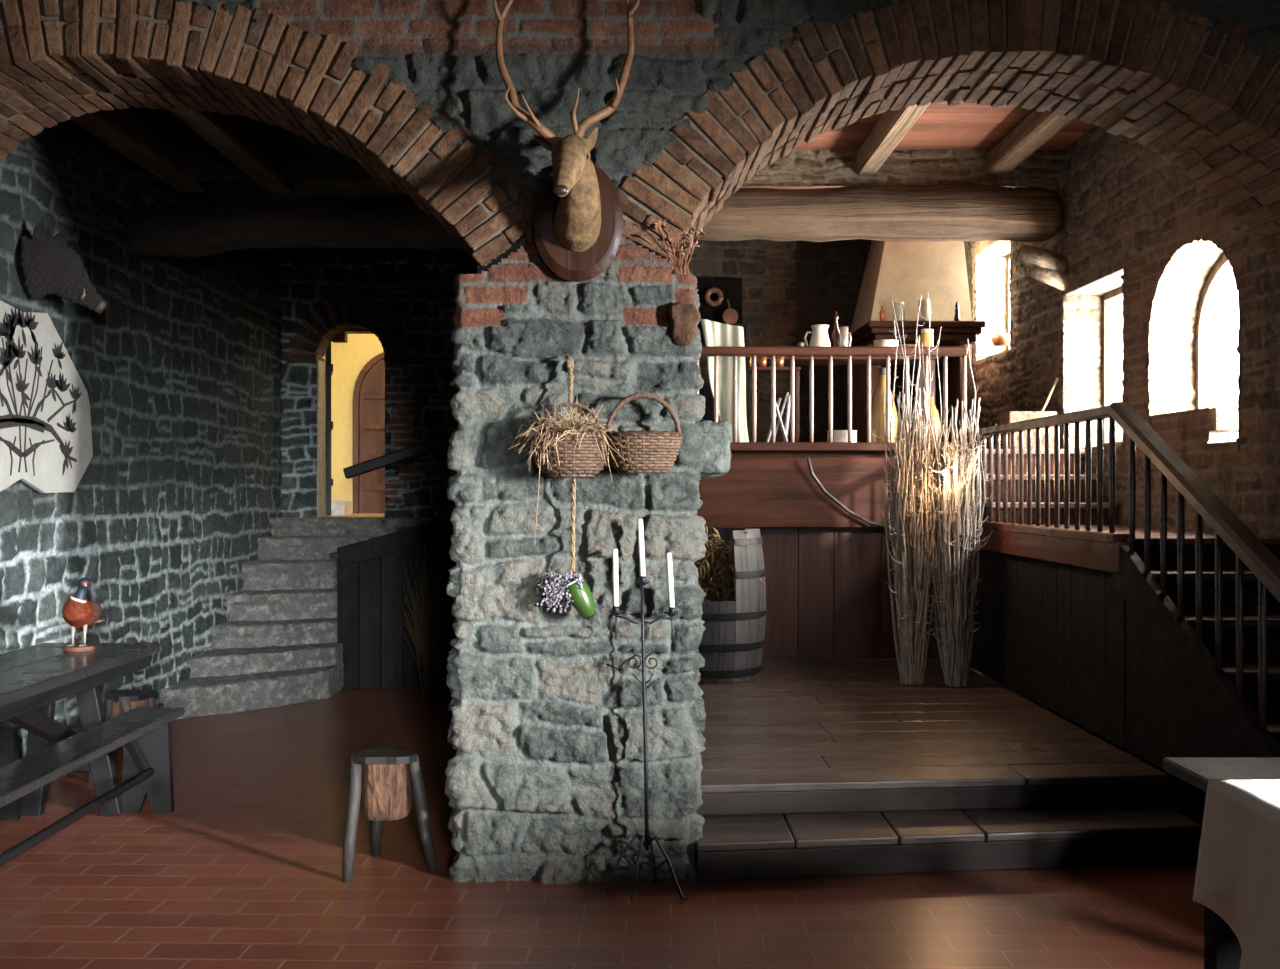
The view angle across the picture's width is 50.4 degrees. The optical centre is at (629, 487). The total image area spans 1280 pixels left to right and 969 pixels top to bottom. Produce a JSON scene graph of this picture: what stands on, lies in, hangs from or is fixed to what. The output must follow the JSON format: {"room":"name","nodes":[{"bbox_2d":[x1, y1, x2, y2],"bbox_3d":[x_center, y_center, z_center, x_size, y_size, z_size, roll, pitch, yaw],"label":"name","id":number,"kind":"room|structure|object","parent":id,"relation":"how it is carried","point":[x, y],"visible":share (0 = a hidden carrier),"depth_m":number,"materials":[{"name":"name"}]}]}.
{"room":"historic interior","nodes":[
{"label":"historic interior","id":0,"kind":"room"},
{"bbox_2d":[0,119,283,758],"bbox_3d":[-2.940,-0.380,8.340,0.047,3.700,6.520,0,0,0],"label":"wall","id":1,"kind":"structure","parent":0,"point":[180,367],"depth_m":8.16,"materials":[{"name":"stone"}]},
{"bbox_2d":[0,300,92,492],"bbox_3d":[-2.898,-0.421,6.464,0.028,0.892,1.699,0,0,0],"label":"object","id":2,"kind":"object","parent":1,"relation":"attached to","point":[46,434],"visible":1,"depth_m":6.65,"materials":[{"name":"white fabric"}]},
{"bbox_2d":[20,218,106,313],"bbox_3d":[-2.787,-1.080,6.633,0.377,0.424,0.344,0,0,0],"label":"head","id":3,"kind":"object","parent":1,"relation":"attached to","point":[50,267],"visible":1,"depth_m":6.56},
{"bbox_2d":[136,138,383,181],"bbox_3d":[-1.500,-1.960,8.108,2.900,0.260,0.042,0,0,0],"label":"wall","id":4,"kind":"structure","parent":0,"point":[301,159],"depth_m":8.12,"materials":[{"name":"stone"}]},
{"bbox_2d":[70,107,204,191],"bbox_3d":[-2.720,-1.915,7.150,0.170,0.160,2.600,0,0,0],"label":"joist","id":5,"kind":"object","parent":4,"relation":"attached to","point":[121,130],"visible":0.53,"depth_m":7.42,"materials":[{"name":"brown wood"}]},
{"bbox_2d":[168,106,293,191],"bbox_3d":[-2.170,-1.915,7.150,0.170,0.160,2.600,0,0,0],"label":"joist","id":6,"kind":"object","parent":4,"relation":"attached to","point":[231,136],"visible":0.38,"depth_m":7.39,"materials":[{"name":"brown wood"}]},
{"bbox_2d":[364,167,402,191],"bbox_3d":[-1.450,-1.915,7.150,0.170,0.160,2.600,0,0,0],"label":"joist","id":7,"kind":"object","parent":4,"relation":"attached to","point":[385,187],"visible":0.12,"depth_m":8.20,"materials":[{"name":"brown wood"}]},
{"bbox_2d":[127,105,406,205],"bbox_3d":[-1.525,-2.144,8.648,3.052,0.111,5.937,0,0,0],"label":"ceiling","id":8,"kind":"structure","parent":0,"point":[163,121],"depth_m":9.39,"materials":[{"name":"brown wood"}]},
{"bbox_2d":[323,334,383,512],"bbox_3d":[-2.400,-0.830,12.650,3.200,2.600,1.800,0,0,0],"label":"wall","id":9,"kind":"structure","parent":0,"point":[348,359],"depth_m":13.45,"materials":[{"name":"yellow paint"}]},
{"bbox_2d":[353,352,384,512],"bbox_3d":[-2.300,-0.555,13.405,0.860,1.609,0.070,0,0,0],"label":"arched door","id":10,"kind":"structure","parent":9,"relation":"in","point":[372,397],"depth_m":13.40,"materials":[{"name":"brown wood"}]},
{"bbox_2d":[326,513,384,516],"bbox_3d":[-2.400,0.300,12.600,2.600,0.100,2.200,0,0,0],"label":"floor","id":11,"kind":"structure","parent":0,"point":[352,514],"depth_m":12.37,"materials":[{"name":"beige wood"}]},
{"bbox_2d":[331,500,350,515],"bbox_3d":[-2.603,0.182,12.150,0.173,0.143,0.305,0,0,0],"label":"stone block","id":12,"kind":"object","parent":11,"relation":"on","point":[338,507],"visible":0.7,"depth_m":12.00,"materials":[{"name":"white stone"}]},
{"bbox_2d":[280,247,477,517],"bbox_3d":[-1.475,-0.380,11.710,3.150,3.700,0.580,0,0,0],"label":"wall","id":13,"kind":"structure","parent":0,"point":[318,307],"depth_m":11.49,"materials":[{"name":"stone"}]},
{"bbox_2d":[325,340,332,515],"bbox_3d":[-2.672,-0.550,12.074,0.063,1.580,0.560,0,0,-13],"label":"open door","id":14,"kind":"structure","parent":13,"relation":"in","point":[329,367],"depth_m":11.80,"materials":[{"name":"black wood"}]},
{"bbox_2d":[281,260,477,271],"bbox_3d":[-2.400,-1.880,12.600,2.800,0.100,2.200,0,0,0],"label":"ceiling","id":15,"kind":"structure","parent":0,"point":[404,262],"depth_m":11.50,"materials":[{"name":"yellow paint"}]},
{"bbox_2d":[444,273,731,883],"bbox_3d":[-0.159,0.335,5.396,1.101,2.270,0.737,0,0,0],"label":"wall pillar","id":16,"kind":"structure","parent":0,"point":[544,782],"depth_m":5.09,"materials":[{"name":"stone"}]},
{"bbox_2d":[565,356,575,578],"bbox_3d":[-0.214,-0.072,4.994,0.035,0.842,0.141,0,0,-11],"label":"straw rope","id":17,"kind":"object","parent":16,"relation":"hanging from","point":[569,359],"visible":0.78,"depth_m":5.00,"materials":[{"name":"beige fabric"}]},
{"bbox_2d":[534,402,607,477],"bbox_3d":[-0.215,-0.175,4.955,0.276,0.276,0.237,0,0,0],"label":"wicker basket","id":18,"kind":"object","parent":17,"relation":"hanging from","point":[586,462],"visible":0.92,"depth_m":4.87,"materials":[{"name":"brown wicker"}]},
{"bbox_2d":[509,396,625,537],"bbox_3d":[-0.226,-0.066,4.936,0.434,0.552,0.329,0,0,0],"label":"straw","id":19,"kind":"object","parent":18,"relation":"in","point":[563,422],"visible":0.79,"depth_m":4.89,"materials":[{"name":"beige plant"}]},
{"bbox_2d":[564,577,594,617],"bbox_3d":[-0.186,0.400,4.980,0.117,0.152,0.087,0,0,0],"label":"pot","id":20,"kind":"object","parent":17,"relation":"hanging from","point":[583,602],"visible":0.9,"depth_m":4.95,"materials":[{"name":"green ceramic"}]},
{"bbox_2d":[536,572,582,612],"bbox_3d":[-0.258,0.384,4.978,0.183,0.155,0.115,0,0,0],"label":"bunch","id":21,"kind":"object","parent":20,"relation":"in","point":[566,577],"visible":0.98,"depth_m":4.96,"materials":[{"name":"plant"}]},
{"bbox_2d":[606,392,681,473],"bbox_3d":[0.048,-0.201,4.965,0.280,0.298,0.231,0,0,18],"label":"wicker basket","id":22,"kind":"object","parent":16,"relation":"hanging from","point":[643,451],"visible":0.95,"depth_m":4.89,"materials":[{"name":"brown wicker"}]},
{"bbox_2d":[640,219,704,274],"bbox_3d":[0.150,-0.907,5.109,0.262,0.207,0.193,0,0,0],"label":"bunch","id":23,"kind":"object","parent":16,"relation":"on","point":[676,256],"visible":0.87,"depth_m":5.09,"materials":[{"name":"orange plant"}]},
{"bbox_2d":[0,659,1203,968],"bbox_3d":[0.300,1.520,4.500,8.600,0.100,15.000,0,0,0],"label":"floor","id":24,"kind":"structure","parent":0,"point":[244,871],"depth_m":4.88,"materials":[{"name":"tile"}]},
{"bbox_2d":[0,720,20,820],"bbox_3d":[-2.805,1.245,4.975,0.190,0.450,2.450,0,0,0],"label":"bench","id":25,"kind":"object","parent":24,"relation":"on","point":[11,811],"visible":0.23,"depth_m":6.01,"materials":[{"name":"black wood"}]},
{"bbox_2d":[0,643,159,815],"bbox_3d":[-2.457,1.098,5.080,0.555,0.760,2.460,0,0,0],"label":"trestle table","id":26,"kind":"object","parent":24,"relation":"on","point":[34,678],"visible":0.84,"depth_m":5.76,"materials":[{"name":"black wood"}]},
{"bbox_2d":[62,577,104,651],"bbox_3d":[-2.446,0.554,6.167,0.139,0.325,0.512,0,0,-5],"label":"stuffed pheasant","id":27,"kind":"object","parent":26,"relation":"on","point":[78,611],"visible":1,"depth_m":5.95,"materials":[{"name":"brown"}]},
{"bbox_2d":[0,707,184,866],"bbox_3d":[-2.185,1.245,5.040,0.230,0.450,2.580,0,0,0],"label":"bench","id":28,"kind":"object","parent":24,"relation":"on","point":[144,733],"visible":1,"depth_m":5.70,"materials":[{"name":"black wood"}]},
{"bbox_2d":[86,689,157,782],"bbox_3d":[-2.483,1.250,6.830,0.409,0.453,0.340,0,0,21],"label":"stool","id":29,"kind":"object","parent":24,"relation":"on","point":[117,702],"visible":0.39,"depth_m":6.75,"materials":[{"name":"brown wood"}]},
{"bbox_2d":[159,517,433,720],"bbox_3d":[-2.291,0.861,9.985,1.396,1.240,2.956,0,0,0],"label":"stone staircase","id":30,"kind":"structure","parent":24,"relation":"on","point":[278,646],"depth_m":9.85,"materials":[{"name":"grey stone"}]},
{"bbox_2d":[342,745,437,881],"bbox_3d":[-0.910,1.250,5.265,0.340,0.453,0.409,0,0,0],"label":"stool","id":31,"kind":"object","parent":24,"relation":"on","point":[390,774],"visible":1,"depth_m":5.19,"materials":[{"name":"brown wood"}]},
{"bbox_2d":[329,433,457,688],"bbox_3d":[-1.526,0.517,10.215,1.328,1.905,0.770,0,0,0],"label":"wall","id":32,"kind":"structure","parent":24,"relation":"on","point":[377,654],"depth_m":9.94,"materials":[{"name":"black wood"}]},
{"bbox_2d":[400,556,455,699],"bbox_3d":[-1.382,0.962,9.452,0.409,0.982,0.392,0,0,-15],"label":"bundle","id":33,"kind":"object","parent":24,"relation":"on","point":[436,686],"visible":0.81,"depth_m":9.44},
{"bbox_2d":[599,576,688,900],"bbox_3d":[0.048,0.894,4.930,0.320,1.144,0.244,0,0,0],"label":"candelabrum","id":34,"kind":"object","parent":24,"relation":"on","point":[642,581],"visible":1,"depth_m":4.97,"materials":[{"name":"black metal"}]},
{"bbox_2d":[612,546,618,605],"bbox_3d":[-0.053,0.332,4.980,0.025,0.237,0.022,0,0,0],"label":"candle","id":35,"kind":"object","parent":34,"relation":"on","point":[614,551],"visible":1,"depth_m":4.97,"materials":[{"name":"white wax"}]},
{"bbox_2d":[609,606,622,614],"bbox_3d":[-0.051,0.449,4.980,0.056,0.034,0.055,0,0,0],"label":"candle cup","id":36,"kind":"object","parent":34,"relation":"on","point":[615,610],"depth_m":4.97,"materials":[{"name":"black metal"}]},
{"bbox_2d":[637,516,645,575],"bbox_3d":[0.043,0.222,4.980,0.032,0.238,0.022,0,0,0],"label":"candle","id":37,"kind":"object","parent":34,"relation":"on","point":[642,570],"visible":1,"depth_m":4.97,"materials":[{"name":"white wax"}]},
{"bbox_2d":[636,576,649,584],"bbox_3d":[0.048,0.339,4.980,0.056,0.034,0.055,0,0,0],"label":"candle cup","id":38,"kind":"object","parent":34,"relation":"on","point":[642,580],"depth_m":4.97,"materials":[{"name":"black metal"}]},
{"bbox_2d":[666,553,674,606],"bbox_3d":[0.148,0.341,4.980,0.033,0.227,0.022,0,0,0],"label":"candle","id":39,"kind":"object","parent":34,"relation":"on","point":[671,602],"visible":1,"depth_m":4.97,"materials":[{"name":"white wax"}]},
{"bbox_2d":[665,607,678,615],"bbox_3d":[0.154,0.453,4.980,0.056,0.034,0.055,0,0,0],"label":"candle cup","id":40,"kind":"object","parent":34,"relation":"on","point":[671,611],"depth_m":4.97,"materials":[{"name":"black metal"}]},
{"bbox_2d":[697,451,965,658],"bbox_3d":[1.570,0.468,10.810,2.940,1.445,2.880,0,0,0],"label":"wood paneling","id":41,"kind":"structure","parent":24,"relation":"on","point":[828,593],"depth_m":9.46,"materials":[{"name":"brown wood"}]},
{"bbox_2d":[697,324,749,441],"bbox_3d":[0.654,-0.730,9.974,0.448,0.945,0.082,0,0,0],"label":"towel rack","id":42,"kind":"object","parent":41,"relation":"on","point":[705,391],"visible":0.3,"depth_m":9.94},
{"bbox_2d":[701,319,748,441],"bbox_3d":[0.697,-0.740,9.871,0.367,0.980,0.096,0,0,6],"label":"towel","id":43,"kind":"object","parent":42,"relation":"hanging from","point":[715,333],"visible":0.62,"depth_m":9.88,"materials":[{"name":"beige fabric"}]},
{"bbox_2d":[750,367,799,441],"bbox_3d":[1.000,-0.572,10.060,0.500,0.634,0.160,0,0,0],"label":"shelf","id":44,"kind":"object","parent":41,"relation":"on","point":[758,369],"visible":0.41,"depth_m":9.99,"materials":[{"name":"brown wood"}]},
{"bbox_2d":[757,357,766,366],"bbox_3d":[0.976,-0.932,10.060,0.076,0.085,0.076,0,0,0],"label":"copper cup","id":45,"kind":"object","parent":44,"relation":"on","point":[761,361],"visible":0.72,"depth_m":10.03,"materials":[{"name":"orange metal"}]},
{"bbox_2d":[775,357,783,366],"bbox_3d":[1.102,-0.932,10.060,0.076,0.085,0.076,0,0,0],"label":"copper cup","id":46,"kind":"object","parent":44,"relation":"on","point":[779,361],"visible":0.62,"depth_m":10.03,"materials":[{"name":"orange metal"}]},
{"bbox_2d":[766,392,789,441],"bbox_3d":[1.074,-0.477,9.919,0.208,0.442,0.087,0,0,-18],"label":"folding stand","id":47,"kind":"object","parent":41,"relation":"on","point":[778,414],"visible":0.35,"depth_m":9.92,"materials":[{"name":"grey paint"}]},
{"bbox_2d":[695,346,967,450],"bbox_3d":[1.381,-0.616,9.420,1.902,0.721,0.110,0,0,0],"label":"balustrade","id":48,"kind":"object","parent":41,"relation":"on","point":[707,351],"visible":0.8,"depth_m":9.41,"materials":[{"name":"brown wood"}]},
{"bbox_2d":[827,430,856,441],"bbox_3d":[1.528,-0.335,9.800,0.224,0.155,0.224,0,0,0],"label":"cooking pot","id":49,"kind":"object","parent":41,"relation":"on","point":[838,435],"visible":0.36,"depth_m":9.71,"materials":[{"name":"metal"}]},
{"bbox_2d":[756,357,939,440],"bbox_3d":[1.550,-0.630,10.450,1.550,0.750,0.500,0,0,0],"label":"countertop","id":50,"kind":"structure","parent":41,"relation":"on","point":[787,360],"depth_m":10.37,"materials":[{"name":"brown wood"}]},
{"bbox_2d":[804,324,830,345],"bbox_3d":[1.446,-1.125,10.395,0.180,0.235,0.163,0,0,-39],"label":"pitcher","id":51,"kind":"object","parent":50,"relation":"on","point":[820,337],"visible":0.63,"depth_m":10.34,"materials":[{"name":"white ceramic"}]},
{"bbox_2d":[831,311,839,345],"bbox_3d":[1.583,-1.185,10.450,0.076,0.355,0.076,0,0,0],"label":"bottle","id":52,"kind":"object","parent":50,"relation":"on","point":[835,336],"visible":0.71,"depth_m":10.43,"materials":[{"name":"brown glass"}]},
{"bbox_2d":[840,326,851,345],"bbox_3d":[1.638,-1.117,10.355,0.084,0.220,0.066,0,0,31],"label":"mug","id":53,"kind":"object","parent":50,"relation":"on","point":[844,333],"visible":0.51,"depth_m":10.33,"materials":[{"name":"white ceramic"}]},
{"bbox_2d":[873,339,898,345],"bbox_3d":[1.950,-1.065,10.360,0.192,0.115,0.192,0,0,0],"label":"bowl","id":54,"kind":"object","parent":50,"relation":"on","point":[884,342],"visible":0.38,"depth_m":10.28,"materials":[{"name":"white ceramic"}]},
{"bbox_2d":[898,344,916,345],"bbox_3d":[2.121,-1.052,10.450,0.172,0.090,0.172,0,0,0],"label":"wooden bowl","id":55,"kind":"object","parent":50,"relation":"on","point":[899,344],"visible":0.18,"depth_m":10.37,"materials":[{"name":"brown wood"}]},
{"bbox_2d":[921,329,932,345],"bbox_3d":[2.271,-1.110,10.400,0.096,0.206,0.096,0,0,0],"label":"jar","id":56,"kind":"object","parent":50,"relation":"on","point":[924,332],"visible":0.63,"depth_m":10.36,"materials":[{"name":"yellow glass"}]},
{"bbox_2d":[806,457,908,529],"bbox_3d":[1.643,0.047,9.203,0.866,0.512,0.251,0,0,28],"label":"cable","id":57,"kind":"object","parent":41,"relation":"hanging from","point":[812,474],"visible":0.72,"depth_m":9.32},
{"bbox_2d":[871,368,897,441],"bbox_3d":[1.832,-0.563,9.850,0.210,0.612,0.208,0,0,0],"label":"demijohn","id":58,"kind":"object","parent":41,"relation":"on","point":[877,428],"visible":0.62,"depth_m":9.78,"materials":[{"name":"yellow glass"}]},
{"bbox_2d":[848,240,985,444],"bbox_3d":[2.420,-1.330,11.668,0.960,2.140,1.225,0,0,0],"label":"fireplace","id":59,"kind":"object","parent":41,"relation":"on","point":[903,271],"visible":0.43,"depth_m":11.35,"materials":[{"name":"beige paint"}]},
{"bbox_2d":[879,306,884,320],"bbox_3d":[2.057,-1.425,11.100,0.042,0.120,0.042,0,0,0],"label":"bottle","id":60,"kind":"object","parent":59,"relation":"on","point":[881,313],"visible":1,"depth_m":11.09,"materials":[{"name":"orange glass"}]},
{"bbox_2d":[893,302,904,320],"bbox_3d":[2.197,-1.440,11.110,0.096,0.150,0.096,0,0,0],"label":"jug","id":61,"kind":"object","parent":59,"relation":"on","point":[897,306],"visible":0.92,"depth_m":11.07,"materials":[{"name":"white ceramic"}]},
{"bbox_2d":[850,240,971,333],"bbox_3d":[2.400,-1.885,11.740,0.840,1.030,1.080,0,0,0],"label":"hood","id":62,"kind":"object","parent":59,"relation":"attached to","point":[903,271],"depth_m":11.35,"materials":[{"name":"beige paint"}]},
{"bbox_2d":[918,299,930,320],"bbox_3d":[2.402,-1.450,11.110,0.104,0.170,0.104,0,0,0],"label":"storage jar","id":63,"kind":"object","parent":59,"relation":"on","point":[924,311],"visible":0.87,"depth_m":11.06,"materials":[{"name":"white ceramic"}]},
{"bbox_2d":[954,302,959,320],"bbox_3d":[2.669,-1.445,11.100,0.048,0.160,0.048,0,0,0],"label":"pepper mill","id":64,"kind":"object","parent":59,"relation":"on","point":[956,317],"visible":1,"depth_m":11.09,"materials":[{"name":"black metal"}]},
{"bbox_2d":[922,392,941,441],"bbox_3d":[2.191,-0.477,9.900,0.151,0.441,0.150,0,0,0],"label":"demijohn","id":65,"kind":"object","parent":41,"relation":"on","point":[932,406],"visible":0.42,"depth_m":9.86,"materials":[{"name":"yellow glass"}]},
{"bbox_2d":[999,411,1056,448],"bbox_3d":[2.880,-0.402,9.850,0.340,0.290,0.280,0,0,0],"label":"wooden crate","id":66,"kind":"object","parent":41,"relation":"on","point":[1012,416],"visible":0.41,"depth_m":9.71,"materials":[{"name":"brown wood"}]},
{"bbox_2d":[1041,378,1058,410],"bbox_3d":[2.955,-0.552,9.818,0.270,0.484,0.059,0,0,18],"label":"wooden spoon","id":67,"kind":"object","parent":66,"relation":"in","point":[1056,380],"visible":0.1,"depth_m":9.78,"materials":[{"name":"brown wood"}]},
{"bbox_2d":[696,660,1201,881],"bbox_3d":[1.242,1.329,7.235,1.993,0.281,4.368,0,0,0],"label":"wooden platform","id":68,"kind":"object","parent":24,"relation":"on","point":[979,775],"visible":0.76,"depth_m":5.62,"materials":[{"name":"brown wood"}]},
{"bbox_2d":[698,527,766,683],"bbox_3d":[0.490,0.720,8.580,0.746,0.935,0.746,0,0,0],"label":"barrel","id":69,"kind":"object","parent":68,"relation":"on","point":[732,643],"visible":0.54,"depth_m":8.28,"materials":[{"name":"grey wood"}]},
{"bbox_2d":[694,526,763,600],"bbox_3d":[0.509,0.577,8.511,0.650,0.690,0.601,0,0,-40],"label":"bunch","id":70,"kind":"object","parent":69,"relation":"in","point":[711,587],"visible":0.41,"depth_m":8.44,"materials":[{"name":"green plant"}]},
{"bbox_2d":[872,291,945,684],"bbox_3d":[1.711,0.001,8.227,0.363,2.371,0.362,0,0,-38],"label":"bundle","id":71,"kind":"object","parent":68,"relation":"on","point":[912,583],"visible":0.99,"depth_m":8.19,"materials":[{"name":"brown wood"}]},
{"bbox_2d":[915,339,996,686],"bbox_3d":[1.950,0.143,8.154,0.457,2.089,0.323,0,0,-18],"label":"bundle","id":72,"kind":"object","parent":68,"relation":"on","point":[958,574],"visible":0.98,"depth_m":8.11,"materials":[{"name":"brown wood"}]},
{"bbox_2d":[918,465,947,482],"bbox_3d":[1.878,-0.085,8.441,0.038,0.118,0.878,0,0,2],"label":"lamp","id":73,"kind":"object","parent":72,"relation":"hanging from","point":[945,472],"visible":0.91,"depth_m":8.01,"materials":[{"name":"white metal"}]},
{"bbox_2d":[959,449,1279,768],"bbox_3d":[2.650,0.633,6.635,0.860,1.792,5.749,0,0,0],"label":"staircase","id":74,"kind":"structure","parent":24,"relation":"on","point":[1079,629],"depth_m":6.26,"materials":[{"name":"brown wood"}]},
{"bbox_2d":[968,402,1279,728],"bbox_3d":[2.260,0.396,6.446,0.095,1.583,5.008,0,0,0],"label":"stair railing","id":75,"kind":"object","parent":74,"relation":"on","point":[1249,550],"visible":0.91,"depth_m":6.09,"materials":[{"name":"brown wood"}]},
{"bbox_2d":[1163,757,1279,968],"bbox_3d":[1.940,1.095,2.750,1.032,0.750,1.780,0,0,0],"label":"dining table","id":76,"kind":"object","parent":24,"relation":"on","point":[1222,948],"visible":0.37,"depth_m":3.48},
{"bbox_2d":[1193,779,1279,968],"bbox_3d":[1.890,0.901,2.596,1.156,0.387,1.495,0,0,0],"label":"tablecloth","id":77,"kind":"object","parent":76,"relation":"on","point":[1237,878],"visible":1,"depth_m":3.13,"materials":[{"name":"white fabric"}]},
{"bbox_2d":[0,0,1279,277],"bbox_3d":[0.390,-0.682,5.407,8.220,4.305,0.745,0,0,0],"label":"wall","id":78,"kind":"structure","parent":0,"point":[443,51],"depth_m":5.09,"materials":[{"name":"stone"}]},
{"bbox_2d":[0,0,535,266],"bbox_3d":[-1.798,-1.165,5.431,2.968,1.532,0.731,0,0,0],"label":"brick arch","id":79,"kind":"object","parent":78,"relation":"attached to","point":[60,60],"depth_m":5.09,"materials":[{"name":"brick"}]},
{"bbox_2d":[493,0,639,281],"bbox_3d":[-0.248,-1.305,4.878,0.450,1.081,0.566,0,0,35],"label":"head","id":80,"kind":"object","parent":78,"relation":"attached to","point":[578,213],"visible":1,"depth_m":4.91},
{"bbox_2d":[618,0,1279,271],"bbox_3d":[1.577,-0.974,5.431,3.419,1.949,0.719,0,0,0],"label":"brick arch","id":81,"kind":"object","parent":78,"relation":"attached to","point":[1195,97],"depth_m":5.10,"materials":[{"name":"brick"}]},
{"bbox_2d":[671,239,975,519],"bbox_3d":[1.550,-0.580,12.290,3.300,4.100,0.048,0,0,0],"label":"wall","id":82,"kind":"structure","parent":0,"point":[789,287],"depth_m":12.30,"materials":[{"name":"brick"}]},
{"bbox_2d":[697,278,741,345],"bbox_3d":[0.800,-1.580,12.207,0.420,0.620,0.095,0,0,0],"label":"board","id":83,"kind":"object","parent":82,"relation":"attached to","point":[731,288],"visible":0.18,"depth_m":12.22,"materials":[{"name":"black wood"}]},
{"bbox_2d":[704,287,723,306],"bbox_3d":[0.752,-1.709,12.170,0.174,0.175,0.052,0,0,0],"label":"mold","id":84,"kind":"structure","parent":83,"relation":"hanging from","point":[709,291],"depth_m":12.15,"materials":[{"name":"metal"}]},
{"bbox_2d":[722,299,738,323],"bbox_3d":[0.895,-1.574,12.148,0.148,0.236,0.057,0,0,0],"label":"copper pan","id":85,"kind":"object","parent":83,"relation":"hanging from","point":[729,316],"visible":0.93,"depth_m":12.12,"materials":[{"name":"metal"}]},
{"bbox_2d":[741,101,1095,188],"bbox_3d":[1.825,-2.465,9.089,3.552,0.111,6.817,0,0,0],"label":"ceiling","id":86,"kind":"structure","parent":0,"point":[940,125],"depth_m":9.20,"materials":[{"name":"brown wood"}]},
{"bbox_2d":[855,103,929,174],"bbox_3d":[1.680,-2.310,7.950,0.150,0.160,4.200,0,0,0],"label":"joist","id":87,"kind":"object","parent":86,"relation":"attached to","point":[893,125],"visible":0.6,"depth_m":8.78,"materials":[{"name":"brown wood"}]},
{"bbox_2d":[985,110,1075,174],"bbox_3d":[2.620,-2.310,7.950,0.170,0.160,4.200,0,0,0],"label":"joist","id":88,"kind":"object","parent":86,"relation":"attached to","point":[1038,127],"visible":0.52,"depth_m":8.88,"materials":[{"name":"brown wood"}]},
{"bbox_2d":[971,125,1279,744],"bbox_3d":[3.319,-0.630,8.800,0.522,4.200,7.600,0,0,0],"label":"wall","id":89,"kind":"structure","parent":0,"point":[1132,220],"depth_m":8.19,"materials":[{"name":"brick"}]},
{"bbox_2d":[694,183,1062,241],"bbox_3d":[1.659,-1.961,9.701,2.843,0.412,0.378,0,0,0],"label":"ceiling beam","id":90,"kind":"structure","parent":89,"relation":"attached to","point":[959,211],"depth_m":9.55,"materials":[{"name":"brown wood"}]},
{"bbox_2d":[742,149,1065,186],"bbox_3d":[1.575,-2.280,9.688,3.050,0.260,0.044,0,0,0],"label":"wall","id":91,"kind":"structure","parent":90,"relation":"on","point":[822,167],"depth_m":9.70,"materials":[{"name":"beige stone"}]},
{"bbox_2d":[991,331,1009,345],"bbox_3d":[3.120,-1.256,11.420,0.170,0.122,0.170,0,0,0],"label":"copper pot","id":92,"kind":"object","parent":89,"relation":"on","point":[999,339],"visible":0.93,"depth_m":11.36,"materials":[{"name":"orange metal"}]},
{"bbox_2d":[1006,254,1010,349],"bbox_3d":[3.390,-1.605,11.600,0.050,0.970,1.120,0,0,0],"label":"window","id":93,"kind":"structure","parent":89,"relation":"in","point":[1008,256],"depth_m":12.10,"materials":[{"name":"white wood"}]},
{"bbox_2d":[1016,244,1068,290],"bbox_3d":[2.956,-1.555,9.645,0.434,0.340,0.167,0,0,-8],"label":"corbel","id":94,"kind":"object","parent":89,"relation":"on","point":[1046,266],"visible":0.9,"depth_m":9.58,"materials":[{"name":"wood"}]},
{"bbox_2d":[1102,287,1122,445],"bbox_3d":[3.390,-0.825,9.110,0.050,1.130,1.200,0,0,0],"label":"window","id":95,"kind":"structure","parent":89,"relation":"in","point":[1106,299],"depth_m":9.65,"materials":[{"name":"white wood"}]},
{"bbox_2d":[1194,253,1239,445],"bbox_3d":[3.390,-0.780,7.500,0.050,1.160,1.230,0,0,0],"label":"window","id":96,"kind":"structure","parent":89,"relation":"in","point":[1222,265],"depth_m":8.05,"materials":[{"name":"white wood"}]},
{"bbox_3d":[0.000,-0.630,9.100,0.120,4.200,6.600,0,0,0],"label":"wall","id":97,"kind":"structure","parent":0,"visible":0},
{"bbox_2d":[127,195,464,256],"bbox_3d":[-1.561,-1.564,8.097,3.019,0.377,0.313,0,0,0],"label":"ceiling beam","id":98,"kind":"structure","parent":97,"relation":"attached to","point":[385,221],"depth_m":7.98,"materials":[{"name":"brown wood"}]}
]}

